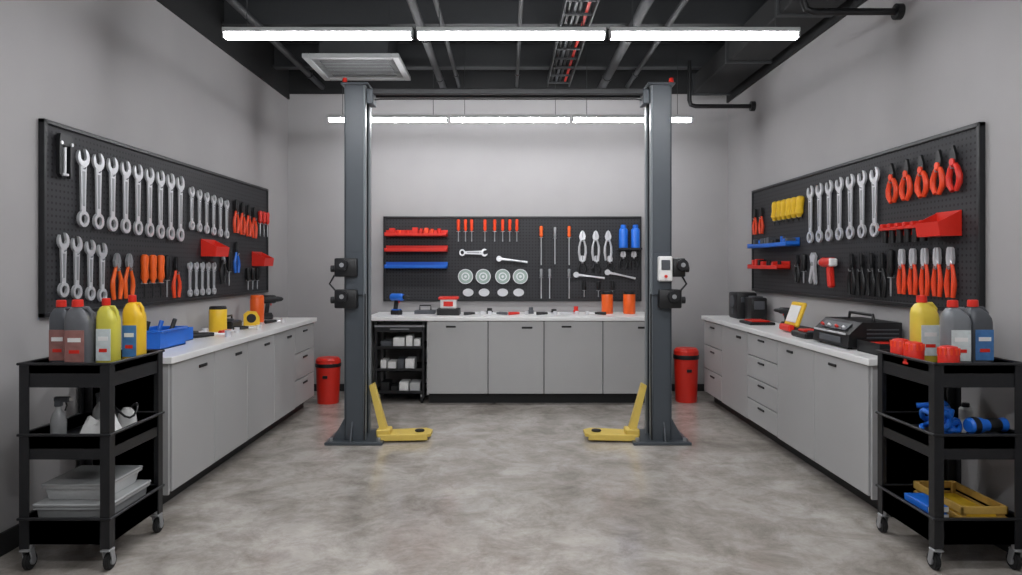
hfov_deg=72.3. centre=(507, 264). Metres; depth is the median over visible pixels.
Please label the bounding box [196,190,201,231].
wrench
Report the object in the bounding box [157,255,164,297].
screwdriver
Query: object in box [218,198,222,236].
wrench
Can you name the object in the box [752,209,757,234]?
pliers
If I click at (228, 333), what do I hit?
ratchet
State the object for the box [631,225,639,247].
spray can
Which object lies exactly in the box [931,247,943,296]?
pliers
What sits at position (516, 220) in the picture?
screwdriver
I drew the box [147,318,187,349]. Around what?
bin
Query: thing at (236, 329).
ratchet
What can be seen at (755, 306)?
battery pack
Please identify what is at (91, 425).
rag
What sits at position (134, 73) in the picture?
wall
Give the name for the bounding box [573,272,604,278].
wrench
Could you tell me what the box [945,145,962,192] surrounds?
pliers
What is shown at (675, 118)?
ceiling light
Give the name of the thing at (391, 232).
wall shelf
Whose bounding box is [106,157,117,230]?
wrench
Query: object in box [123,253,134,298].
pliers
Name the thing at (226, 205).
wrench
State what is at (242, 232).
pliers
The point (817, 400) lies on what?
base cabinet
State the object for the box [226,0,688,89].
ceiling pipes
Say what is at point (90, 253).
wrench
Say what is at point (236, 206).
pliers
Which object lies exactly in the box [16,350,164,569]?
utility cart
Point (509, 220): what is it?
screwdriver
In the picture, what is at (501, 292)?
disc
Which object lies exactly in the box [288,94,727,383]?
wall
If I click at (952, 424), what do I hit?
gloves
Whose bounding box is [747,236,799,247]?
wall shelf
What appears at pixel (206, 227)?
wrench
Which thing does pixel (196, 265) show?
wrench
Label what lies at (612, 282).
screwdriver
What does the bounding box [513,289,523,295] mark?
disc
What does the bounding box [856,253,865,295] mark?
pliers
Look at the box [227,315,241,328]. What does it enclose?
case
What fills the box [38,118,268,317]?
pegboard
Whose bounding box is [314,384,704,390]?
baseboard
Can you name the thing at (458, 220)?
screwdriver
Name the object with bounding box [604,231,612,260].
pliers
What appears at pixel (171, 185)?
wrench
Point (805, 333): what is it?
organizer
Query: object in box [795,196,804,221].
screwdriver
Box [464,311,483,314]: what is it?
socket ratchet
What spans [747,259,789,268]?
wall shelf
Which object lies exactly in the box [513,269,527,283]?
disc
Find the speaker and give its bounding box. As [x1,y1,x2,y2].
[729,292,756,318]
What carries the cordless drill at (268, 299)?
on the base cabinet at (221, 394)
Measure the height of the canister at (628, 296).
0.240 m
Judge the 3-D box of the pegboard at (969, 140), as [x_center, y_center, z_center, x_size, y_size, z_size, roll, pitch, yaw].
[2.480,-0.245,5.370,0.036,1.010,3.420,0,0,0]
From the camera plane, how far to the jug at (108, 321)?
3.40 m
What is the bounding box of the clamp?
[56,133,73,178]
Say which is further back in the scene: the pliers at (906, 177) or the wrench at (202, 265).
the wrench at (202, 265)
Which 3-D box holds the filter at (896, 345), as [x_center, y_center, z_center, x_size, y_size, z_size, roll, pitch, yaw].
[2.040,0.440,3.640,0.100,0.116,0.100,0,0,0]
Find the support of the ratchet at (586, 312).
on the base cabinet at (474, 358)
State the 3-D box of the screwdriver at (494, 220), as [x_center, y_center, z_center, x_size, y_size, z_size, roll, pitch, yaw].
[-0.150,-0.390,7.901,0.046,0.250,0.039,0,0,0]
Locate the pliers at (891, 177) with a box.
[885,163,898,203]
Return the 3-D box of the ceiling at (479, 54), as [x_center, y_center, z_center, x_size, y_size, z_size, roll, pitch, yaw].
[0.000,-2.223,3.950,4.940,0.285,7.020,0,0,0]
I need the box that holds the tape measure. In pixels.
[243,311,261,325]
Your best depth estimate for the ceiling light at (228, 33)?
4.38 m
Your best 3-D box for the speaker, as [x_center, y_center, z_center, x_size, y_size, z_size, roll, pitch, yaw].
[2.336,0.400,6.978,0.208,0.260,0.265,0,0,0]
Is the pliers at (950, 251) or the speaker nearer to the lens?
the pliers at (950, 251)
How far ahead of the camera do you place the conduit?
4.44 m
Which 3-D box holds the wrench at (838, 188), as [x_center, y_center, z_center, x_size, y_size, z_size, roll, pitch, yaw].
[2.451,-0.416,5.182,0.038,0.466,0.111,0,0,0]
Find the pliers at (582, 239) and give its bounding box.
[578,231,586,260]
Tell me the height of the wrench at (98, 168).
0.457 m
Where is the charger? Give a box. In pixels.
[813,311,901,348]
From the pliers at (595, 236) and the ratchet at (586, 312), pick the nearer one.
the ratchet at (586, 312)
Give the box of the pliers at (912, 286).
[907,248,918,294]
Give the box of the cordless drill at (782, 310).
[774,307,789,322]
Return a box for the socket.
[528,307,533,313]
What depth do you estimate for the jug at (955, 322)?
3.40 m
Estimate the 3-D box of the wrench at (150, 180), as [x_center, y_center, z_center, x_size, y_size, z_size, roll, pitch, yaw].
[-2.451,-0.430,4.790,0.038,0.476,0.111,0,0,0]
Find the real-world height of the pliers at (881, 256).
0.292 m
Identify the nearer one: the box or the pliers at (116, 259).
the box
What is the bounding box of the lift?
[324,78,691,445]
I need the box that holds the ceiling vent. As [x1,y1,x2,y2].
[302,40,410,80]
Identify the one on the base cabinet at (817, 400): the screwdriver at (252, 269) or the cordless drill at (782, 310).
the cordless drill at (782, 310)
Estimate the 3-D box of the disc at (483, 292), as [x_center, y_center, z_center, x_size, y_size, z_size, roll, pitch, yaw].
[-0.270,0.310,7.905,0.121,0.088,0.030,0,0,0]
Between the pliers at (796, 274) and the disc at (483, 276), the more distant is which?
the disc at (483, 276)
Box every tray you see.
[547,0,599,86]
[857,339,889,355]
[913,481,1007,516]
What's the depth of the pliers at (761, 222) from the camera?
6.76 m
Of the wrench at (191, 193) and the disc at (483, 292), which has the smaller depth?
the wrench at (191, 193)
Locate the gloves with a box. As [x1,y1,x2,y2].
[916,401,962,433]
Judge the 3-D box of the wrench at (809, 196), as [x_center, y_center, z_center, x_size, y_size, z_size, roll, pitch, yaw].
[2.451,-0.410,5.680,0.038,0.466,0.111,0,0,0]
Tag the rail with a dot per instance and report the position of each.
(907, 229)
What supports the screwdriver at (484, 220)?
attached to the pegboard at (420, 284)
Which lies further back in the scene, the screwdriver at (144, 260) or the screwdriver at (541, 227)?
the screwdriver at (541, 227)
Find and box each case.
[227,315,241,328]
[414,305,435,313]
[437,296,460,314]
[739,319,774,324]
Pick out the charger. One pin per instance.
(839, 331)
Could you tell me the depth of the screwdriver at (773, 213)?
6.40 m
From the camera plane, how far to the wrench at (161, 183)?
4.93 m
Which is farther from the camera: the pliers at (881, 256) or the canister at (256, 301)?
the canister at (256, 301)
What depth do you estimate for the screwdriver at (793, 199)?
5.96 m
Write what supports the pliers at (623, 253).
hanging from the pegboard at (420, 284)
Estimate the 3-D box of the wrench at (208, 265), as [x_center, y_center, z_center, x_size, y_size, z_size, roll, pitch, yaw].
[-2.451,0.110,5.730,0.038,0.268,0.064,0,0,0]
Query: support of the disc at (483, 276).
attached to the pegboard at (420, 284)
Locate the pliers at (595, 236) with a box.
[591,230,599,260]
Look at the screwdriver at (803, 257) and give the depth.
5.78 m
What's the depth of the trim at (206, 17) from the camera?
6.23 m
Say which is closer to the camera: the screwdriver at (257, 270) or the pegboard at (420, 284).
the screwdriver at (257, 270)
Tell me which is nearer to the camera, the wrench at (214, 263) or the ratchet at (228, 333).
the ratchet at (228, 333)
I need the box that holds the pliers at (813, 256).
[808,253,816,284]
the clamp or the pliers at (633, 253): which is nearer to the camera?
the clamp
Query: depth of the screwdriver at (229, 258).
6.14 m
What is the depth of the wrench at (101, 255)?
4.22 m
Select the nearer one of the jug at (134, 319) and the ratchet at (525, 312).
the jug at (134, 319)
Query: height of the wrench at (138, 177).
0.471 m
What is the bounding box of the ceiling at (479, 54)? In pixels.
[222,0,766,69]
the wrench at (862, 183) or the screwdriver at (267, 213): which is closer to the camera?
the wrench at (862, 183)
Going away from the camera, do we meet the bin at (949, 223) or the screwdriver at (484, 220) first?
the bin at (949, 223)
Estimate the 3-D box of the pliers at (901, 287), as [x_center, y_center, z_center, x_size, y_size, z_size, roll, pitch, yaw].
[2.449,0.041,4.360,0.042,0.282,0.093,0,0,0]
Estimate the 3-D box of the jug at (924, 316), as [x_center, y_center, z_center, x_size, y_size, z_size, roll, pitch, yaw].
[2.161,0.328,3.628,0.129,0.340,0.104,0,0,0]
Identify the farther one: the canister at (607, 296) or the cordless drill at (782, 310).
the canister at (607, 296)
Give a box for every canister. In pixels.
[209,306,226,331]
[250,295,263,321]
[602,291,612,313]
[623,291,634,313]
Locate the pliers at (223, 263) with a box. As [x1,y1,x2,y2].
[219,257,226,283]
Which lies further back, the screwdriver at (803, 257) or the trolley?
the trolley
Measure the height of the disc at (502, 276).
0.170 m
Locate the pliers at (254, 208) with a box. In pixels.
[252,207,257,237]
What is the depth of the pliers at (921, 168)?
4.14 m
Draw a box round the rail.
[878,220,927,242]
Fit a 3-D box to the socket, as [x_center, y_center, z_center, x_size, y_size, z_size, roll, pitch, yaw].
[0.250,0.495,7.620,0.060,0.070,0.059,0,0,0]
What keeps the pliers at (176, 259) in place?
hanging from the pegboard at (58, 197)
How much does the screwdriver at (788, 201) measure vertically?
0.220 m
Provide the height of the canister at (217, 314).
0.200 m
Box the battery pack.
[745,296,766,319]
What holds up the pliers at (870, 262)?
hanging from the pegboard at (969, 140)
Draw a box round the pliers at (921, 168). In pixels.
[914,155,929,198]
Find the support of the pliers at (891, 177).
attached to the pegboard at (969, 140)
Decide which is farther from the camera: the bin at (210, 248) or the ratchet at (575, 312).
the ratchet at (575, 312)
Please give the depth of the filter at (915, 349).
3.46 m
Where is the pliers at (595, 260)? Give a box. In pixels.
[592,256,601,272]
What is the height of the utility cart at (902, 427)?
0.976 m
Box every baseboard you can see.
[0,523,18,556]
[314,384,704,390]
[994,544,1021,558]
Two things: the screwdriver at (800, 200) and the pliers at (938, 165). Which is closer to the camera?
the pliers at (938, 165)
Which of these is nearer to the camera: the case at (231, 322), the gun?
the gun
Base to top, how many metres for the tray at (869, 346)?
0.070 m
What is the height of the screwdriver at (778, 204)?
0.220 m
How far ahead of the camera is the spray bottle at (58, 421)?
3.37 m
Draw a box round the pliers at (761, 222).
[758,207,763,233]
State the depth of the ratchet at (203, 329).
5.32 m
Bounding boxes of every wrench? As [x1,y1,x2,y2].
[56,233,69,296]
[70,236,82,298]
[76,149,89,226]
[84,240,95,299]
[91,153,104,228]
[96,243,107,301]
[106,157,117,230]
[120,161,130,232]
[132,164,142,234]
[144,168,154,236]
[155,171,164,238]
[166,174,174,239]
[176,176,184,240]
[187,262,192,296]
[189,187,194,229]
[194,262,198,295]
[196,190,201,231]
[200,262,204,294]
[204,192,209,233]
[206,262,210,294]
[211,195,216,234]
[212,262,215,293]
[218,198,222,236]
[224,200,228,237]
[459,249,486,255]
[496,256,527,262]
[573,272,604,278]
[604,269,635,279]
[807,186,813,242]
[815,183,822,241]
[825,180,832,240]
[835,177,843,239]
[846,174,854,238]
[857,170,866,237]
[869,167,879,236]
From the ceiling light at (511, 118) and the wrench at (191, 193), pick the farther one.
the ceiling light at (511, 118)
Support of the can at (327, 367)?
on the floor
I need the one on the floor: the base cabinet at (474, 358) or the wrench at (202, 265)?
the base cabinet at (474, 358)
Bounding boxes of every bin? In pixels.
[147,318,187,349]
[186,327,192,340]
[201,239,229,256]
[252,252,273,265]
[915,210,961,236]
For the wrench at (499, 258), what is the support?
attached to the pegboard at (420, 284)
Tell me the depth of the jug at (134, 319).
3.54 m
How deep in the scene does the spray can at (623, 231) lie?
7.82 m
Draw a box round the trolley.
[374,321,427,402]
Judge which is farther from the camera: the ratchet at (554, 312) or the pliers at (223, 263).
the ratchet at (554, 312)
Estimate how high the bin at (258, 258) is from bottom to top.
0.140 m
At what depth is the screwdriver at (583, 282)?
7.88 m
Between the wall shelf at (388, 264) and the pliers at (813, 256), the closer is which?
the pliers at (813, 256)
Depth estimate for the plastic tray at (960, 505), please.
3.45 m
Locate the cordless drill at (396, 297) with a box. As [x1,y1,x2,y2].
[390,293,409,314]
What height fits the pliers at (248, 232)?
0.302 m
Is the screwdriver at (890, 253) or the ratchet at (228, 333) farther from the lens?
the ratchet at (228, 333)
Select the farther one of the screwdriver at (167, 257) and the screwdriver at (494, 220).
the screwdriver at (494, 220)
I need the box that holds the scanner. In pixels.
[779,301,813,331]
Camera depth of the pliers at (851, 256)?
4.99 m
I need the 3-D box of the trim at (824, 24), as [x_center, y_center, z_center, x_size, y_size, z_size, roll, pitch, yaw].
[2.490,-2.105,2.875,0.020,0.530,10.150,0,0,0]
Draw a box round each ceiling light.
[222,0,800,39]
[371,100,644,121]
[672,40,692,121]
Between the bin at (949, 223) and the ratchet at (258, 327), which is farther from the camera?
the ratchet at (258, 327)
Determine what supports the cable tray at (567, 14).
attached to the ceiling at (479, 54)
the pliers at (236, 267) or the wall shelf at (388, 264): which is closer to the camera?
the pliers at (236, 267)
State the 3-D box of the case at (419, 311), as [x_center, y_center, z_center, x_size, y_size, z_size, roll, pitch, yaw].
[-0.900,0.481,7.620,0.220,0.097,0.160,0,0,0]
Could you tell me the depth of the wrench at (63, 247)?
3.85 m
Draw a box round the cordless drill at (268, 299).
[263,295,282,319]
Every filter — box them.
[890,338,908,354]
[903,341,924,364]
[937,345,960,362]
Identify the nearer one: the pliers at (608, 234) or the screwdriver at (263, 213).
the screwdriver at (263, 213)
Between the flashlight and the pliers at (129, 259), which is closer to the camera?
the flashlight
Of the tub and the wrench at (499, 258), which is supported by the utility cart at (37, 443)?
the tub
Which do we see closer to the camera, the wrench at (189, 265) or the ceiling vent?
the wrench at (189, 265)
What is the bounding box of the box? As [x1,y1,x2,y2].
[904,493,948,516]
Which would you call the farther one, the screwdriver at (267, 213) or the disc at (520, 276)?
the disc at (520, 276)
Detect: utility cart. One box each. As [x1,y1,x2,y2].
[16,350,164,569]
[875,350,1021,569]
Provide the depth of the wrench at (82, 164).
4.03 m
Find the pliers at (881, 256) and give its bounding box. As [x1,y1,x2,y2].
[876,253,886,297]
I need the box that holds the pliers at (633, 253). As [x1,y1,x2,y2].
[629,251,638,267]
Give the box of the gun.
[817,258,837,287]
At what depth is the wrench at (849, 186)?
5.00 m
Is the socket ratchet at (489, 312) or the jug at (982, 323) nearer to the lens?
the jug at (982, 323)
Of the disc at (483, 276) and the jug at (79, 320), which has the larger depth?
the disc at (483, 276)
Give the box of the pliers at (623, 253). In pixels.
[618,251,627,267]
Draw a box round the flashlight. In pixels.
[963,417,1009,433]
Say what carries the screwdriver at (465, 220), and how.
attached to the pegboard at (420, 284)
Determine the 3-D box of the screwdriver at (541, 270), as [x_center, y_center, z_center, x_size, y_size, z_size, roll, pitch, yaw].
[0.375,0.210,7.901,0.046,0.336,0.038,0,0,0]
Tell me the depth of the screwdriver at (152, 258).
4.81 m
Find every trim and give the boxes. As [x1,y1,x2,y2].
[156,0,289,98]
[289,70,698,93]
[726,0,866,102]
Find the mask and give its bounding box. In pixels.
[115,402,138,427]
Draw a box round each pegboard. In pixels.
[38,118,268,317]
[383,216,641,300]
[752,122,984,310]
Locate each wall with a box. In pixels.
[0,0,287,532]
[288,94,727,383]
[728,0,1021,511]
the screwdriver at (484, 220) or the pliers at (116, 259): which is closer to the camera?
the pliers at (116, 259)
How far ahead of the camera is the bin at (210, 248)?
5.65 m
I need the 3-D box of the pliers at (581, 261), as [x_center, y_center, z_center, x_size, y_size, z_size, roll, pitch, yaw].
[0.840,-0.009,7.899,0.114,0.194,0.042,0,0,0]
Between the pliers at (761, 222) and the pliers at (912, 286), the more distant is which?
the pliers at (761, 222)
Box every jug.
[49,300,71,362]
[64,299,95,362]
[96,298,120,362]
[122,295,146,358]
[910,295,939,361]
[940,300,971,362]
[966,300,993,362]
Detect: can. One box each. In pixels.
[315,356,340,404]
[619,225,627,247]
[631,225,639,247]
[673,347,698,402]
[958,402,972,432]
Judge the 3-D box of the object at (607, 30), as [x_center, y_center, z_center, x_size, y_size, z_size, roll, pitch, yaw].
[0.000,-2.420,2.875,5.200,0.100,10.350,0,0,0]
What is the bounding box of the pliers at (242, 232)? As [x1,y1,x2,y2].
[240,202,245,234]
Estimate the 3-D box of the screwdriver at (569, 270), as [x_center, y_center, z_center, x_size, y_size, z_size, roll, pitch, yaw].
[0.690,0.210,7.901,0.046,0.336,0.038,0,0,0]
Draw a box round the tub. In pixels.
[32,465,150,516]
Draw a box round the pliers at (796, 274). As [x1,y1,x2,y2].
[793,255,800,281]
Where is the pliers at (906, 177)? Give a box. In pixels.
[899,159,912,200]
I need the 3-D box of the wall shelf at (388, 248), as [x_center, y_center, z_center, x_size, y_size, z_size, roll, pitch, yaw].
[-1.030,-0.184,7.860,0.700,0.071,0.120,0,0,0]
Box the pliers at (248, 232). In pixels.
[246,205,251,236]
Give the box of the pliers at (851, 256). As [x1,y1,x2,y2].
[846,254,855,294]
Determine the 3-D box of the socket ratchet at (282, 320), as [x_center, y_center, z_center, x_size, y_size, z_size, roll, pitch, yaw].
[-2.126,0.510,6.391,0.040,0.040,0.220,0,0,33]
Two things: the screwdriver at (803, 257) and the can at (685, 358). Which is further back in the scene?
the can at (685, 358)
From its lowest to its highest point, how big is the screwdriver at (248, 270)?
0.210 m
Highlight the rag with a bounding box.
[80,415,121,433]
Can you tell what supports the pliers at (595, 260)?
hanging from the pegboard at (420, 284)
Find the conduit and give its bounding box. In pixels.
[687,0,905,110]
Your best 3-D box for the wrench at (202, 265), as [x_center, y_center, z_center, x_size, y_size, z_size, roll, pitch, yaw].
[-2.451,0.110,5.620,0.038,0.268,0.064,0,0,0]
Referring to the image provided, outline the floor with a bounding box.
[0,391,1021,574]
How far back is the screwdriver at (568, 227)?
7.89 m
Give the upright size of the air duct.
0.230 m
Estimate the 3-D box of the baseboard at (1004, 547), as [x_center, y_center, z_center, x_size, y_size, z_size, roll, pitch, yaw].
[2.493,1.375,2.875,0.015,0.110,10.150,0,0,0]
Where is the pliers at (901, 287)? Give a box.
[896,249,906,293]
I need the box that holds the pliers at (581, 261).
[577,256,586,272]
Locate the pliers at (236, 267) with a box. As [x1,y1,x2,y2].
[233,242,239,272]
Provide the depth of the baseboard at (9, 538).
3.49 m
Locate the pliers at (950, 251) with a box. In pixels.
[944,247,956,297]
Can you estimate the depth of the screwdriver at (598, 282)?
7.88 m
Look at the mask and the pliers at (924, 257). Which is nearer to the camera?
the mask
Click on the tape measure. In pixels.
(250, 318)
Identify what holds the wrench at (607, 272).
attached to the pegboard at (420, 284)
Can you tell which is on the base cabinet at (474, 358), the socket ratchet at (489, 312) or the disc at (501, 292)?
the socket ratchet at (489, 312)
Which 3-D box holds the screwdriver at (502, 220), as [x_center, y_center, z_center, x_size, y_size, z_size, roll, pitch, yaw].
[-0.060,-0.390,7.901,0.046,0.250,0.039,0,0,0]
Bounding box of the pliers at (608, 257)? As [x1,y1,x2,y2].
[605,256,614,271]
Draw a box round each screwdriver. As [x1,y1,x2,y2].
[140,255,148,298]
[149,255,156,297]
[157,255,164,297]
[164,255,170,296]
[226,251,231,284]
[245,268,250,289]
[251,268,254,289]
[255,268,259,288]
[258,211,261,235]
[262,212,265,234]
[266,212,269,236]
[456,219,459,241]
[463,219,467,241]
[470,219,473,241]
[483,219,486,241]
[493,219,496,241]
[501,219,504,241]
[508,219,511,241]
[515,219,518,241]
[539,226,542,264]
[539,269,542,298]
[548,269,551,298]
[553,227,556,263]
[567,226,570,264]
[567,269,570,298]
[582,281,585,296]
[596,281,599,296]
[611,281,613,291]
[771,202,776,225]
[775,200,781,224]
[780,199,785,223]
[785,198,790,223]
[790,197,796,222]
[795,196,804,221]
[800,254,806,282]
[887,249,894,295]
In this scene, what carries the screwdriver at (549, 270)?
attached to the pegboard at (420, 284)
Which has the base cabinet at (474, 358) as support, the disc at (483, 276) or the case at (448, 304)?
the case at (448, 304)
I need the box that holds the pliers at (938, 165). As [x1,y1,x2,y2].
[930,150,945,194]
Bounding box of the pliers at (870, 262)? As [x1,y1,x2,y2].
[865,253,875,296]
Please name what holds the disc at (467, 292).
attached to the pegboard at (420, 284)
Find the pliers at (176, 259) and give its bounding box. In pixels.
[171,257,181,297]
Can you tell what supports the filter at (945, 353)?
on the utility cart at (902, 427)
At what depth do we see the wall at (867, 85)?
4.41 m
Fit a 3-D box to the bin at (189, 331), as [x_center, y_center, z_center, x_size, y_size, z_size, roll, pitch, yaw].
[-2.320,0.485,4.880,0.160,0.090,0.200,0,0,0]
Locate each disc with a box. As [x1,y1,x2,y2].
[458,269,472,283]
[463,289,473,295]
[476,269,490,283]
[479,289,488,295]
[495,269,509,283]
[497,289,507,295]
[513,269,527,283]
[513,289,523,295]
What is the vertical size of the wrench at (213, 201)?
0.337 m
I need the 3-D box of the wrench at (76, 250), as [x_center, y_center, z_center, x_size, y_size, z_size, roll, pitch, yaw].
[-2.451,0.015,3.980,0.038,0.356,0.093,0,0,0]
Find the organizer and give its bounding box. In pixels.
[791,328,813,338]
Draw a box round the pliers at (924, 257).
[919,248,930,295]
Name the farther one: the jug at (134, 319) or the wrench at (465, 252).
the wrench at (465, 252)
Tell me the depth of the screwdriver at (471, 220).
7.89 m
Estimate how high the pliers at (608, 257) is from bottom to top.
0.194 m
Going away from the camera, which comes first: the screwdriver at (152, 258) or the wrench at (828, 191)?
the screwdriver at (152, 258)
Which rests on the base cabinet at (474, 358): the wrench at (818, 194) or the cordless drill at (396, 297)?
the cordless drill at (396, 297)
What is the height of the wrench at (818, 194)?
0.466 m
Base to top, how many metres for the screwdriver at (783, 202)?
0.220 m
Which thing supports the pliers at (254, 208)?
hanging from the pegboard at (58, 197)
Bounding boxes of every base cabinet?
[78,317,316,503]
[371,312,644,402]
[701,315,945,516]
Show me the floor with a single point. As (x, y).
(494, 488)
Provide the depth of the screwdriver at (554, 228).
7.90 m
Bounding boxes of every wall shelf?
[384,227,447,235]
[384,246,447,251]
[384,262,447,267]
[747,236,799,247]
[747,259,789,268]
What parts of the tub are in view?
storage tub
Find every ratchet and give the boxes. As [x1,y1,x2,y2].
[193,328,207,332]
[193,330,231,337]
[218,327,239,332]
[233,325,260,329]
[264,318,284,323]
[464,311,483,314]
[488,311,507,314]
[508,311,527,314]
[536,311,556,314]
[559,311,578,314]
[585,311,605,314]
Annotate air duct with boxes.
[692,0,845,95]
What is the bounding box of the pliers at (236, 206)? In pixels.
[233,200,239,232]
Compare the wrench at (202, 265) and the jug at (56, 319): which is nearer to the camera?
the jug at (56, 319)
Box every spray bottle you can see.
[50,396,73,433]
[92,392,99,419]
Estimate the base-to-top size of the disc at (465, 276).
0.170 m
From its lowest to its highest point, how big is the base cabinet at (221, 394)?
0.900 m
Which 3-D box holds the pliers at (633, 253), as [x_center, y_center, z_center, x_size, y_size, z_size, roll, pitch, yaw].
[1.420,-0.059,7.899,0.114,0.194,0.042,0,0,0]
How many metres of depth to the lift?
5.62 m
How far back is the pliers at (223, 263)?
6.01 m
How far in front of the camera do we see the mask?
3.59 m
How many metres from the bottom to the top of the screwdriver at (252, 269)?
0.210 m
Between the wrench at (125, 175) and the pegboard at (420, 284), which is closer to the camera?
the wrench at (125, 175)
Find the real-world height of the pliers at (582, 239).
0.341 m
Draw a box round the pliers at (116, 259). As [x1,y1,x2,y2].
[110,253,123,299]
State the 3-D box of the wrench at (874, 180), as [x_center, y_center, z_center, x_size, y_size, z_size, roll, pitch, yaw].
[2.451,-0.422,4.684,0.038,0.466,0.111,0,0,0]
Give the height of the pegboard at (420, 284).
0.960 m
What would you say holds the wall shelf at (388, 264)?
attached to the pegboard at (420, 284)
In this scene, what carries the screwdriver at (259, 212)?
attached to the pegboard at (58, 197)
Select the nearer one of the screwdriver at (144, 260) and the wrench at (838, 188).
the screwdriver at (144, 260)
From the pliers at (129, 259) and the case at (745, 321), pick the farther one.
the case at (745, 321)
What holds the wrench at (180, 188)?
attached to the pegboard at (58, 197)

